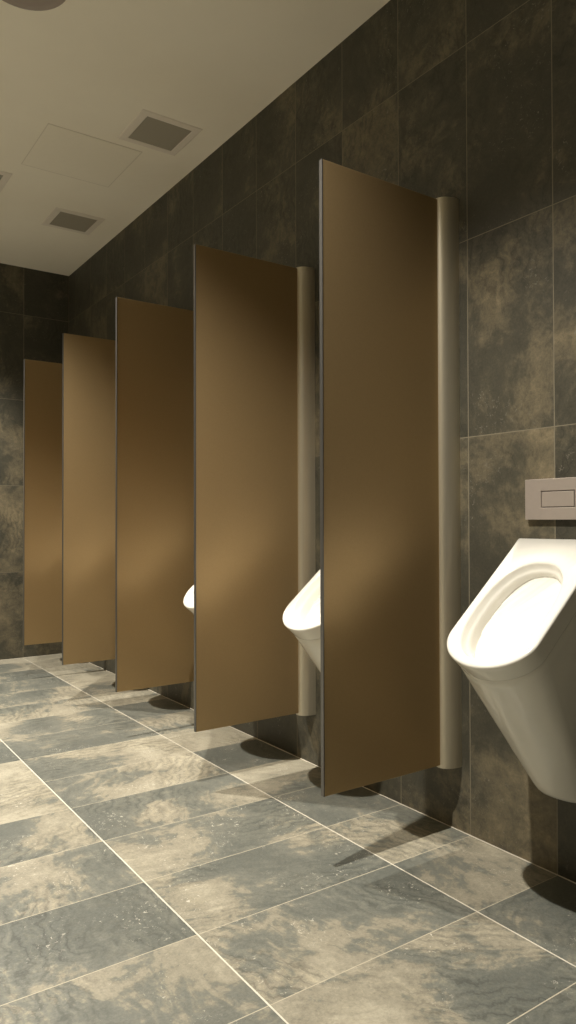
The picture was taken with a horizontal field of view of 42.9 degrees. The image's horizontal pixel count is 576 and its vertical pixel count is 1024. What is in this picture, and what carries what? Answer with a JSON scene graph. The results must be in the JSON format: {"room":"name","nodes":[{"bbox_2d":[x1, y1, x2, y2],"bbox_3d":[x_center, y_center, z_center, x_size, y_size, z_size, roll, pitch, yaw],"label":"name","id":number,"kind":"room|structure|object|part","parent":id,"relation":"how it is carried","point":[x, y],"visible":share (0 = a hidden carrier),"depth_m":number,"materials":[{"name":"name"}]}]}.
{"room":"public restroom","nodes":[
{"label":"public restroom","id":0,"kind":"room"},
{"bbox_2d":[0,263,68,659],"bbox_3d":[-3.193,-0.358,4.196,3.900,2.735,0.001,0,-1,-35],"label":"wall","id":1,"kind":"structure","parent":0,"point":[34,304],"depth_m":5.10,"materials":[{"name":"tile"}]},
{"bbox_2d":[0,0,389,275],"bbox_3d":[-1.273,-1.817,1.435,4.100,0.100,6.963,0,-1,-35],"label":"ceiling","id":2,"kind":"structure","parent":0,"point":[88,67],"depth_m":2.97,"materials":[{"name":"paint"}]},
{"bbox_2d":[0,171,11,191],"bbox_3d":[-1.616,-1.733,3.796,0.292,0.004,0.292,0,-1,-35],"label":"ceiling vent","id":3,"kind":"object","parent":2,"relation":"in","point":[4,176],"visible":1,"depth_m":3.80,"materials":[{"name":"metal"}]},
{"bbox_2d":[2,0,65,10],"bbox_3d":[-0.867,-1.748,2.412,0.282,0.014,0.282,0,-1,-35],"label":"ceiling fitting","id":4,"kind":"object","parent":2,"relation":"attached to","point":[34,5],"visible":1,"depth_m":2.52,"materials":[{"name":"white plastic"}]},
{"bbox_2d":[41,207,104,234],"bbox_3d":[-1.279,-1.726,4.360,0.292,0.004,0.292,0,-1,-35],"label":"ceiling vent","id":5,"kind":"object","parent":2,"relation":"in","point":[60,218],"visible":1,"depth_m":4.35,"materials":[{"name":"metal"}]},
{"bbox_2d":[50,212,96,231],"bbox_3d":[-1.279,-1.727,4.360,0.216,0.003,0.216,0,-1,-35],"label":"grille","id":6,"kind":"object","parent":5,"relation":"attached to","point":[70,221],"depth_m":4.36,"materials":[{"name":"grey metal"}]},
{"bbox_2d":[21,123,141,186],"bbox_3d":[-1.018,-1.738,3.598,0.453,0.001,0.453,0,-1,-35],"label":"ceiling access panel","id":7,"kind":"object","parent":2,"relation":"attached to","point":[62,151],"visible":1,"depth_m":3.58,"materials":[{"name":"paint"}]},
{"bbox_2d":[118,109,202,155],"bbox_3d":[-0.591,-1.741,3.375,0.292,0.004,0.292,0,-1,-35],"label":"ceiling vent","id":8,"kind":"object","parent":2,"relation":"in","point":[149,129],"visible":1,"depth_m":3.36,"materials":[{"name":"metal"}]},
{"bbox_2d":[128,116,190,150],"bbox_3d":[-0.591,-1.741,3.375,0.216,0.003,0.216,0,-1,-35],"label":"grille","id":9,"kind":"object","parent":8,"relation":"attached to","point":[155,132],"depth_m":3.37,"materials":[{"name":"grey metal"}]},
{"bbox_2d":[0,654,575,1023],"bbox_3d":[-1.266,0.967,1.398,3.900,0.001,6.763,0,-1,-35],"label":"floor","id":10,"kind":"structure","parent":0,"point":[154,869],"depth_m":1.87,"materials":[{"name":"tile"}]},
{"bbox_2d":[88,662,575,883],"bbox_3d":[0.336,0.977,2.506,0.004,0.003,6.763,0,-1,-35],"label":"trim","id":11,"kind":"structure","parent":10,"relation":"on","point":[88,662],"depth_m":2.36,"materials":[{"name":"tile"}]},
{"bbox_2d":[69,0,575,882],"bbox_3d":[0.334,-0.389,2.525,0.001,2.735,6.763,0,-1,-35],"label":"wall","id":12,"kind":"structure","parent":0,"point":[473,102],"depth_m":2.21,"materials":[{"name":"tile"}]},
{"bbox_2d":[23,359,61,644],"bbox_3d":[-1.388,-0.058,4.567,0.506,1.740,0.074,0,-1,-35],"label":"divider","id":13,"kind":"object","parent":12,"relation":"attached to","point":[42,512],"visible":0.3,"depth_m":4.48,"materials":[{"name":"laminate"}]},
{"bbox_3d":[-1.594,-0.061,4.424,0.004,1.728,0.013,0,-1,-35],"label":"edge trim","id":14,"kind":"part","parent":13,"relation":"part of","materials":[{"name":"metal"}]},
{"bbox_2d":[62,333,115,664],"bbox_3d":[-0.966,-0.067,3.957,0.506,1.740,0.074,0,-1,-35],"label":"divider","id":15,"kind":"object","parent":12,"relation":"attached to","point":[88,363],"visible":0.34,"depth_m":3.88,"materials":[{"name":"laminate"}]},
{"bbox_3d":[-1.173,-0.070,3.814,0.004,1.728,0.013,0,-1,-35],"label":"edge trim","id":16,"kind":"part","parent":15,"relation":"part of","materials":[{"name":"metal"}]},
{"bbox_2d":[115,297,193,691],"bbox_3d":[-0.545,-0.076,3.348,0.506,1.740,0.074,0,-1,-35],"label":"divider","id":17,"kind":"object","parent":12,"relation":"attached to","point":[154,447],"visible":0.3,"depth_m":3.30,"materials":[{"name":"laminate"}]},
{"bbox_3d":[-0.751,-0.079,3.205,0.004,1.728,0.013,0,-1,-35],"label":"edge trim","id":18,"kind":"part","parent":17,"relation":"part of","materials":[{"name":"metal"}]},
{"bbox_2d":[183,585,193,614],"bbox_3d":[-0.260,0.434,3.070,0.347,0.688,0.268,0,-1,-35],"label":"urinal","id":19,"kind":"object","parent":12,"relation":"attached to","point":[188,600],"visible":0.07,"depth_m":3.04,"materials":[{"name":"white ceramic"}]},
{"bbox_2d":[194,244,315,731],"bbox_3d":[-0.123,-0.085,2.739,0.506,1.740,0.074,0,-1,-35],"label":"divider","id":20,"kind":"object","parent":12,"relation":"attached to","point":[254,319],"visible":1,"depth_m":2.72,"materials":[{"name":"laminate"}]},
{"bbox_3d":[-0.330,-0.088,2.596,0.004,1.728,0.013,0,-1,-35],"label":"edge trim","id":21,"kind":"part","parent":20,"relation":"part of","materials":[{"name":"metal"}]},
{"bbox_3d":[0.059,-0.084,2.865,0.062,1.740,0.074,0,-1,-35],"label":"wall post","id":22,"kind":"part","parent":20,"relation":"part of","materials":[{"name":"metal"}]},
{"bbox_2d":[283,570,320,672],"bbox_3d":[0.160,0.425,2.463,0.347,0.688,0.268,0,-1,-35],"label":"urinal","id":23,"kind":"object","parent":12,"relation":"attached to","point":[301,616],"visible":0.26,"depth_m":2.46,"materials":[{"name":"white ceramic"}]},
{"bbox_2d":[319,159,461,796],"bbox_3d":[0.298,-0.094,2.129,0.506,1.740,0.074,0,-1,-35],"label":"divider","id":24,"kind":"object","parent":12,"relation":"attached to","point":[390,524],"visible":1,"depth_m":2.12,"materials":[{"name":"brown laminate"}]},
{"bbox_3d":[0.092,-0.097,1.986,0.004,1.728,0.013,0,-1,-35],"label":"edge trim","id":25,"kind":"part","parent":24,"relation":"part of","materials":[{"name":"metal"}]},
{"bbox_3d":[0.481,-0.093,2.256,0.062,1.740,0.074,0,-1,-35],"label":"wall post","id":26,"kind":"part","parent":24,"relation":"part of","materials":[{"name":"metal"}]},
{"bbox_2d":[447,538,575,802],"bbox_3d":[0.583,0.416,1.852,0.347,0.688,0.268,0,-1,-35],"label":"urinal","id":27,"kind":"object","parent":12,"relation":"attached to","point":[515,643],"visible":1,"depth_m":1.82,"materials":[{"name":"white ceramic"}]},
{"bbox_2d":[525,477,575,519],"bbox_3d":[0.721,-0.035,1.951,0.012,0.111,0.207,0,-1,-35],"label":"flush plate","id":28,"kind":"object","parent":12,"relation":"attached to","point":[553,498],"visible":1,"depth_m":1.97,"materials":[{"name":"silver metal"}]}
]}

